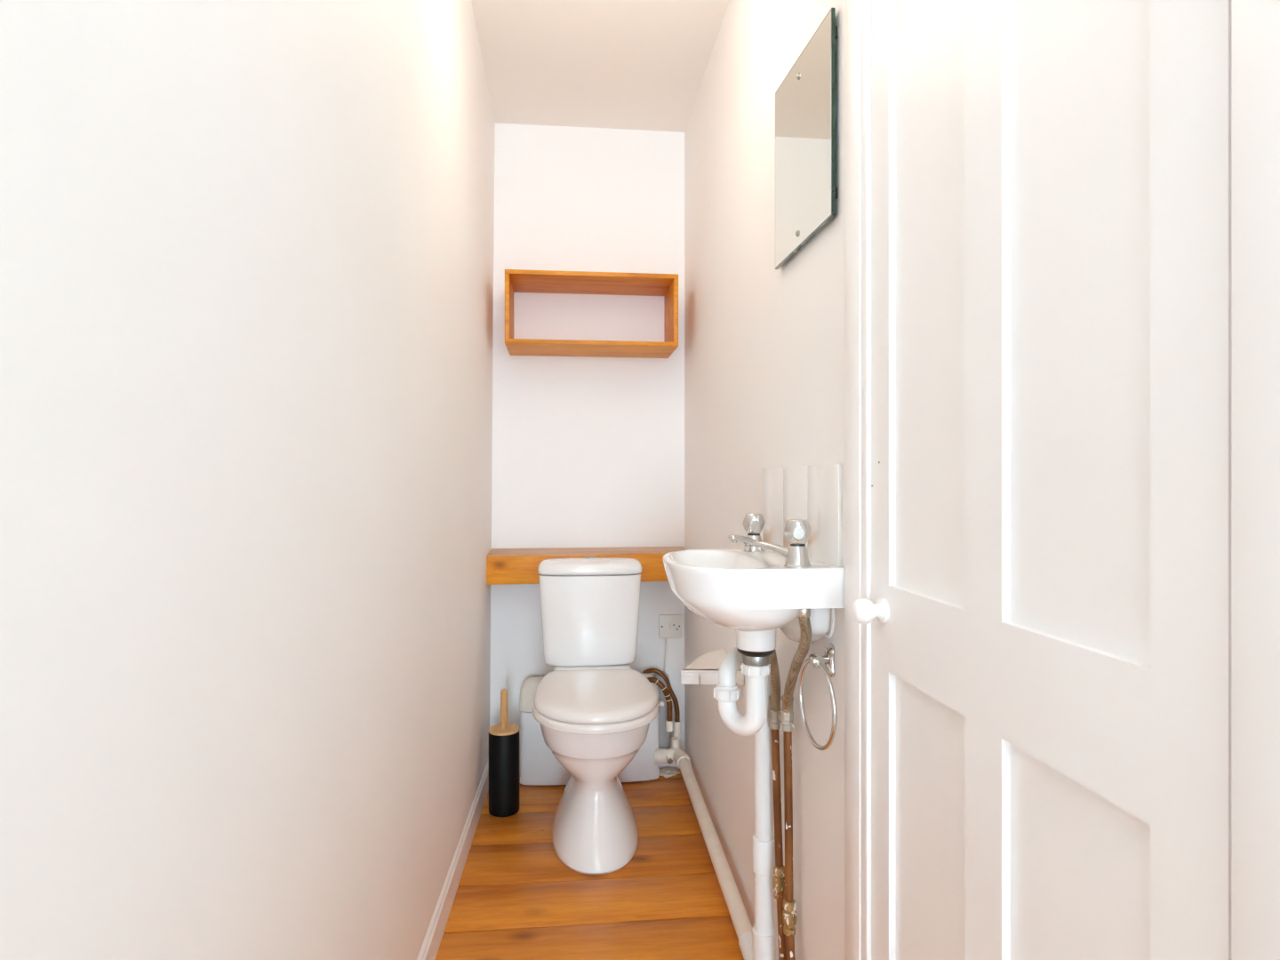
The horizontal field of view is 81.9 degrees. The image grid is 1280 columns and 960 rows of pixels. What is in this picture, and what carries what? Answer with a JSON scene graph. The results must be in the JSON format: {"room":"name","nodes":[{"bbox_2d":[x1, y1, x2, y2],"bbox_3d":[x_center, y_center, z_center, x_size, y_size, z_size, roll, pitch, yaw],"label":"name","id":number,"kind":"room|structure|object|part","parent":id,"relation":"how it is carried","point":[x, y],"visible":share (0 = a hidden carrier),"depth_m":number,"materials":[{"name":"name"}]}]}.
{"room":"bathroom","nodes":[
{"label":"bathroom","id":0,"kind":"room"},
{"bbox_2d":[0,0,495,959],"bbox_3d":[-0.261,-0.093,-1.686,0.374,2.435,8.900,0,0,-6],"label":"wall","id":1,"kind":"structure","parent":0,"point":[246,246],"depth_m":0.62,"materials":[{"name":"white paint"}]},
{"bbox_2d":[416,755,488,959],"bbox_3d":[-0.167,1.020,-1.676,0.077,0.098,8.701,0,0,-5],"label":"baseboard","id":2,"kind":"structure","parent":1,"relation":"attached to","point":[432,940],"depth_m":1.87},
{"bbox_2d":[489,122,684,775],"bbox_3d":[-0.234,-0.093,2.740,1.300,2.435,0.100,0,0,-6],"label":"wall","id":3,"kind":"structure","parent":0,"point":[588,452],"depth_m":2.69,"materials":[{"name":"white paint"}]},
{"bbox_2d":[486,546,687,584],"bbox_3d":[-0.181,0.297,2.612,0.702,0.109,0.164,0,0,-6],"label":"ledge","id":4,"kind":"object","parent":3,"relation":"attached to","point":[504,566],"visible":0.54,"depth_m":2.54,"materials":[{"name":"brown wood"}]},
{"bbox_2d":[504,269,678,358],"bbox_3d":[-0.170,-0.575,2.574,0.577,0.243,0.242,0,0,-6],"label":"wall shelf","id":5,"kind":"object","parent":3,"relation":"attached to","point":[666,285],"visible":1,"depth_m":2.52,"materials":[{"name":"orange wood"}]},
{"bbox_2d":[658,614,681,638],"bbox_3d":[0.112,0.535,2.718,0.086,0.086,0.015,0,0,-6],"label":"wall socket","id":6,"kind":"object","parent":3,"relation":"attached to","point":[669,625],"visible":1,"depth_m":2.71,"materials":[{"name":"beige plastic"}]},
{"bbox_2d":[663,638,667,671],"bbox_3d":[0.092,0.760,2.717,0.018,0.367,0.010,0,0,8],"label":"cable","id":7,"kind":"object","parent":6,"relation":"hanging from","point":[666,639],"visible":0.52,"depth_m":2.71,"materials":[{"name":"beige plastic"}]},
{"bbox_2d":[435,768,743,959],"bbox_3d":[-0.110,1.079,1.445,1.120,0.030,2.697,0,0,-6],"label":"floor","id":8,"kind":"structure","parent":0,"point":[516,899],"depth_m":1.90,"materials":[{"name":"brown wood"}]},
{"bbox_2d":[488,688,519,816],"bbox_3d":[-0.439,0.868,2.381,0.098,0.392,0.098,0,0,-6],"label":"toilet brush","id":9,"kind":"object","parent":8,"relation":"on","point":[504,736],"visible":1,"depth_m":2.34,"materials":[{"name":"black metal"}]},
{"bbox_3d":[-0.439,0.801,2.381,0.098,0.009,0.098,0,0,-6],"label":"lid","id":10,"kind":"part","parent":9,"relation":"part of","materials":[{"name":"brown wood"}]},
{"bbox_3d":[-0.439,0.735,2.381,0.022,0.125,0.022,0,0,-6],"label":"handle","id":11,"kind":"part","parent":9,"relation":"part of","materials":[{"name":"brown wood"}]},
{"bbox_2d":[519,671,670,785],"bbox_3d":[-0.155,0.877,2.617,0.539,0.373,0.141,0,0,-6],"label":"pump","id":12,"kind":"object","parent":8,"relation":"on","point":[539,766],"visible":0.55,"depth_m":2.57,"materials":[{"name":"white plastic"}]},
{"bbox_3d":[-0.179,0.748,2.630,0.494,0.114,0.112,0,0,-6],"label":"casing lid","id":13,"kind":"part","parent":12,"relation":"part of","materials":[{"name":"white plastic"}]},
{"bbox_3d":[-0.179,0.935,2.630,0.494,0.257,0.112,0,0,-6],"label":"casing","id":14,"kind":"part","parent":12,"relation":"part of","materials":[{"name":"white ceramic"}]},
{"bbox_2d":[646,677,673,732],"bbox_3d":[0.065,0.795,2.628,0.109,0.193,0.032,0,0,1],"label":"hose","id":15,"kind":"object","parent":12,"relation":"attached to","point":[669,723],"visible":0.93,"depth_m":2.62,"materials":[{"name":"brown plastic"}]},
{"bbox_2d":[641,667,681,736],"bbox_3d":[0.069,0.794,2.657,0.161,0.240,0.030,0,0,4],"label":"hose","id":16,"kind":"object","parent":12,"relation":"attached to","point":[676,732],"visible":0.94,"depth_m":2.65,"materials":[{"name":"brown plastic"}]},
{"bbox_2d":[672,720,681,736],"bbox_3d":[0.134,0.889,2.652,0.030,0.049,0.030,0,0,-6],"label":"socket","id":17,"kind":"object","parent":16,"relation":"attached to","point":[676,732],"depth_m":2.64,"materials":[{"name":"beige plastic"}]},
{"bbox_2d":[532,556,658,874],"bbox_3d":[-0.139,0.659,2.261,0.370,0.809,0.550,0,0,-6],"label":"toilet","id":18,"kind":"object","parent":8,"relation":"on","point":[594,712],"visible":1,"depth_m":2.15,"materials":[{"name":"white ceramic"}]},
{"bbox_3d":[-0.166,0.283,2.458,0.344,0.048,0.139,0,0,-6],"label":"cistern lid","id":19,"kind":"part","parent":18,"relation":"part of","materials":[{"name":"white ceramic"}]},
{"bbox_3d":[-0.132,0.632,2.195,0.363,0.050,0.410,0,0,-6],"label":"seat lid","id":20,"kind":"part","parent":18,"relation":"part of","materials":[{"name":"white plastic"}]},
{"bbox_2d":[659,767,679,777],"bbox_3d":[0.099,1.055,2.680,0.091,0.017,0.082,0,0,-6],"label":"lump","id":21,"kind":"object","parent":8,"relation":"on","point":[666,772],"visible":0.88,"depth_m":2.67,"materials":[{"name":"white plastic"}]},
{"bbox_2d":[471,0,728,132],"bbox_3d":[0.220,-1.341,-1.636,1.300,0.100,8.900,0,0,-6],"label":"ceiling","id":22,"kind":"structure","parent":0,"point":[610,64],"depth_m":2.25,"materials":[{"name":"beige paint"}]},
{"bbox_2d":[684,0,844,959],"bbox_3d":[0.737,-0.093,-1.583,0.260,2.435,8.900,0,0,-6],"label":"wall","id":23,"kind":"structure","parent":0,"point":[764,344],"depth_m":1.72,"materials":[{"name":"white paint"}]},
{"bbox_2d":[654,736,752,939],"bbox_3d":[0.158,0.974,2.131,0.118,0.120,1.038,0,0,-6],"label":"drain pipe","id":24,"kind":"object","parent":23,"relation":"attached to","point":[740,920],"visible":1,"depth_m":2.03,"materials":[{"name":"beige plastic"}]},
{"bbox_2d":[654,748,667,764],"bbox_3d":[0.076,0.976,2.615,0.048,0.053,0.052,0,0,8],"label":"outlet","id":25,"kind":"object","parent":24,"relation":"attached to","point":[660,755],"depth_m":2.59,"materials":[{"name":"beige plastic"}]},
{"bbox_2d":[671,736,680,748],"bbox_3d":[0.128,0.939,2.622,0.033,0.050,0.033,0,0,-6],"label":"socket","id":26,"kind":"object","parent":24,"relation":"attached to","point":[675,740],"depth_m":2.61,"materials":[{"name":"beige plastic"}]},
{"bbox_2d":[680,648,743,685],"bbox_3d":[0.169,0.483,1.918,0.152,0.035,0.237,0,0,-6],"label":"tray","id":27,"kind":"object","parent":23,"relation":"attached to","point":[706,667],"visible":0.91,"depth_m":1.82,"materials":[{"name":"white plastic"}]},
{"bbox_2d":[663,548,844,651],"bbox_3d":[0.175,0.216,1.308,0.262,0.160,0.350,0,0,-6],"label":"basin","id":28,"kind":"object","parent":23,"relation":"attached to","point":[753,595],"visible":0.99,"depth_m":1.16,"materials":[{"name":"white ceramic"}]},
{"bbox_2d":[713,647,775,735],"bbox_3d":[0.198,0.379,1.407,0.110,0.166,0.254,0,0,9],"label":"trap","id":29,"kind":"object","parent":28,"relation":"attached to","point":[756,666],"visible":0.83,"depth_m":1.31,"materials":[{"name":"white plastic"}]},
{"bbox_2d":[736,648,775,656],"bbox_3d":[0.206,0.301,1.311,0.067,0.011,0.067,0,0,-6],"label":"washer","id":30,"kind":"object","parent":29,"relation":"in","point":[745,653],"depth_m":1.28,"materials":[{"name":"black rubber"}]},
{"bbox_2d":[728,512,765,551],"bbox_3d":[0.205,0.101,1.421,0.044,0.076,0.100,0,0,39],"label":"tap","id":31,"kind":"object","parent":28,"relation":"on","point":[753,523],"visible":1,"depth_m":1.43,"materials":[{"name":"silver metal"}]},
{"bbox_3d":[0.195,0.118,1.412,0.027,0.033,0.073,0,0,42],"label":"spout","id":32,"kind":"part","parent":31,"relation":"part of","materials":[{"name":"silver metal"}]},
{"bbox_3d":[0.223,0.083,1.443,0.043,0.039,0.042,0,0,-6],"label":"handle","id":33,"kind":"part","parent":31,"relation":"part of","materials":[{"name":"silver metal"}]},
{"bbox_2d":[768,649,781,729],"bbox_3d":[0.254,0.346,1.452,0.077,0.294,0.041,0,0,-36],"label":"flexible hose","id":34,"kind":"object","parent":28,"relation":"attached to","point":[774,711],"visible":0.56,"depth_m":1.46,"materials":[{"name":"metal"}]},
{"bbox_2d":[752,519,811,567],"bbox_3d":[0.234,0.099,1.202,0.044,0.076,0.099,0,0,-43],"label":"tap","id":35,"kind":"object","parent":28,"relation":"on","point":[796,532],"visible":1,"depth_m":1.17,"materials":[{"name":"silver metal"}]},
{"bbox_3d":[0.220,0.116,1.206,0.073,0.033,0.027,0,0,36],"label":"spout","id":36,"kind":"part","parent":35,"relation":"part of","materials":[{"name":"silver metal"}]},
{"bbox_3d":[0.253,0.081,1.182,0.043,0.039,0.042,0,0,-6],"label":"handle","id":37,"kind":"part","parent":35,"relation":"part of","materials":[{"name":"silver metal"}]},
{"bbox_2d":[780,608,811,731],"bbox_3d":[0.271,0.334,1.288,0.029,0.272,0.234,0,0,4],"label":"flexible hose","id":38,"kind":"object","parent":28,"relation":"attached to","point":[787,713],"visible":0.94,"depth_m":1.28,"materials":[{"name":"metal"}]},
{"bbox_2d":[738,672,775,959],"bbox_3d":[0.248,0.715,1.553,0.048,0.653,0.146,0,0,-6],"label":"pipe","id":39,"kind":"object","parent":23,"relation":"attached to","point":[760,944],"visible":0.97,"depth_m":1.49,"materials":[{"name":"white plastic"}]},
{"bbox_2d":[771,728,786,959],"bbox_3d":[0.273,0.778,1.437,0.028,0.574,0.086,0,0,-6],"label":"copper pipe","id":40,"kind":"object","parent":23,"relation":"attached to","point":[779,869],"visible":0.84,"depth_m":1.44,"materials":[{"name":"gold metal"}]},
{"bbox_2d":[782,730,796,959],"bbox_3d":[0.280,0.765,1.379,0.027,0.598,0.038,0,0,-28],"label":"copper pipe","id":41,"kind":"object","parent":23,"relation":"attached to","point":[788,913],"visible":1,"depth_m":1.38,"materials":[{"name":"gold metal"}]},
{"bbox_2d":[762,464,842,567],"bbox_3d":[0.296,0.056,1.390,0.010,0.166,0.444,0,0,-6],"label":"tile backsplash","id":42,"kind":"structure","parent":23,"relation":"attached to","point":[812,493],"depth_m":1.30,"materials":[{"name":"tile"}]},
{"bbox_2d":[775,8,837,269],"bbox_3d":[0.295,-0.606,1.342,0.016,0.364,0.319,0,0,-6],"label":"mirror","id":43,"kind":"object","parent":23,"relation":"attached to","point":[805,189],"visible":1,"depth_m":1.31,"materials":[{"name":"silver glass"}]},
{"bbox_2d":[798,642,837,750],"bbox_3d":[0.297,0.351,1.200,0.042,0.166,0.145,0,0,-6],"label":"towel ring","id":44,"kind":"object","parent":23,"relation":"attached to","point":[826,662],"visible":1,"depth_m":1.20,"materials":[{"name":"silver metal"}]},
{"bbox_3d":[0.296,0.292,1.203,0.045,0.021,0.025,0,0,-26],"label":"arm","id":45,"kind":"part","parent":44,"relation":"part of","materials":[{"name":"silver metal"}]},
{"bbox_2d":[844,0,871,959],"bbox_3d":[0.341,0.034,1.104,0.044,2.060,0.081,0,0,-6],"label":"trim","id":46,"kind":"structure","parent":23,"relation":"attached to","point":[857,12],"depth_m":1.10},
{"bbox_2d":[851,0,1231,959],"bbox_3d":[0.357,0.065,0.776,0.080,1.982,0.573,0,0,-6],"label":"door","id":47,"kind":"structure","parent":23,"relation":"in","point":[1048,611],"depth_m":0.69,"materials":[{"name":"white wood"}]},
{"bbox_3d":[0.315,0.179,1.016,0.044,0.036,0.036,0,0,-6],"label":"knob","id":48,"kind":"part","parent":47,"relation":"part of","materials":[{"name":"white ceramic"}]},
{"bbox_3d":[0.366,0.557,0.911,0.018,0.602,0.198,0,0,-6],"label":"panel","id":49,"kind":"part","parent":47,"relation":"part of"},
{"bbox_3d":[0.366,-0.332,0.911,0.018,0.956,0.198,0,0,-6],"label":"panel","id":50,"kind":"part","parent":47,"relation":"part of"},
{"bbox_3d":[0.393,0.557,0.652,0.018,0.602,0.197,0,0,-6],"label":"panel","id":51,"kind":"part","parent":47,"relation":"part of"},
{"bbox_3d":[0.393,-0.332,0.652,0.018,0.956,0.197,0,0,-6],"label":"panel","id":52,"kind":"part","parent":47,"relation":"part of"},
{"bbox_2d":[1231,0,1279,959],"bbox_3d":[0.409,0.034,0.432,0.046,2.060,0.114,0,0,-6],"label":"trim","id":53,"kind":"structure","parent":23,"relation":"attached to","point":[1255,24],"depth_m":0.46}
]}

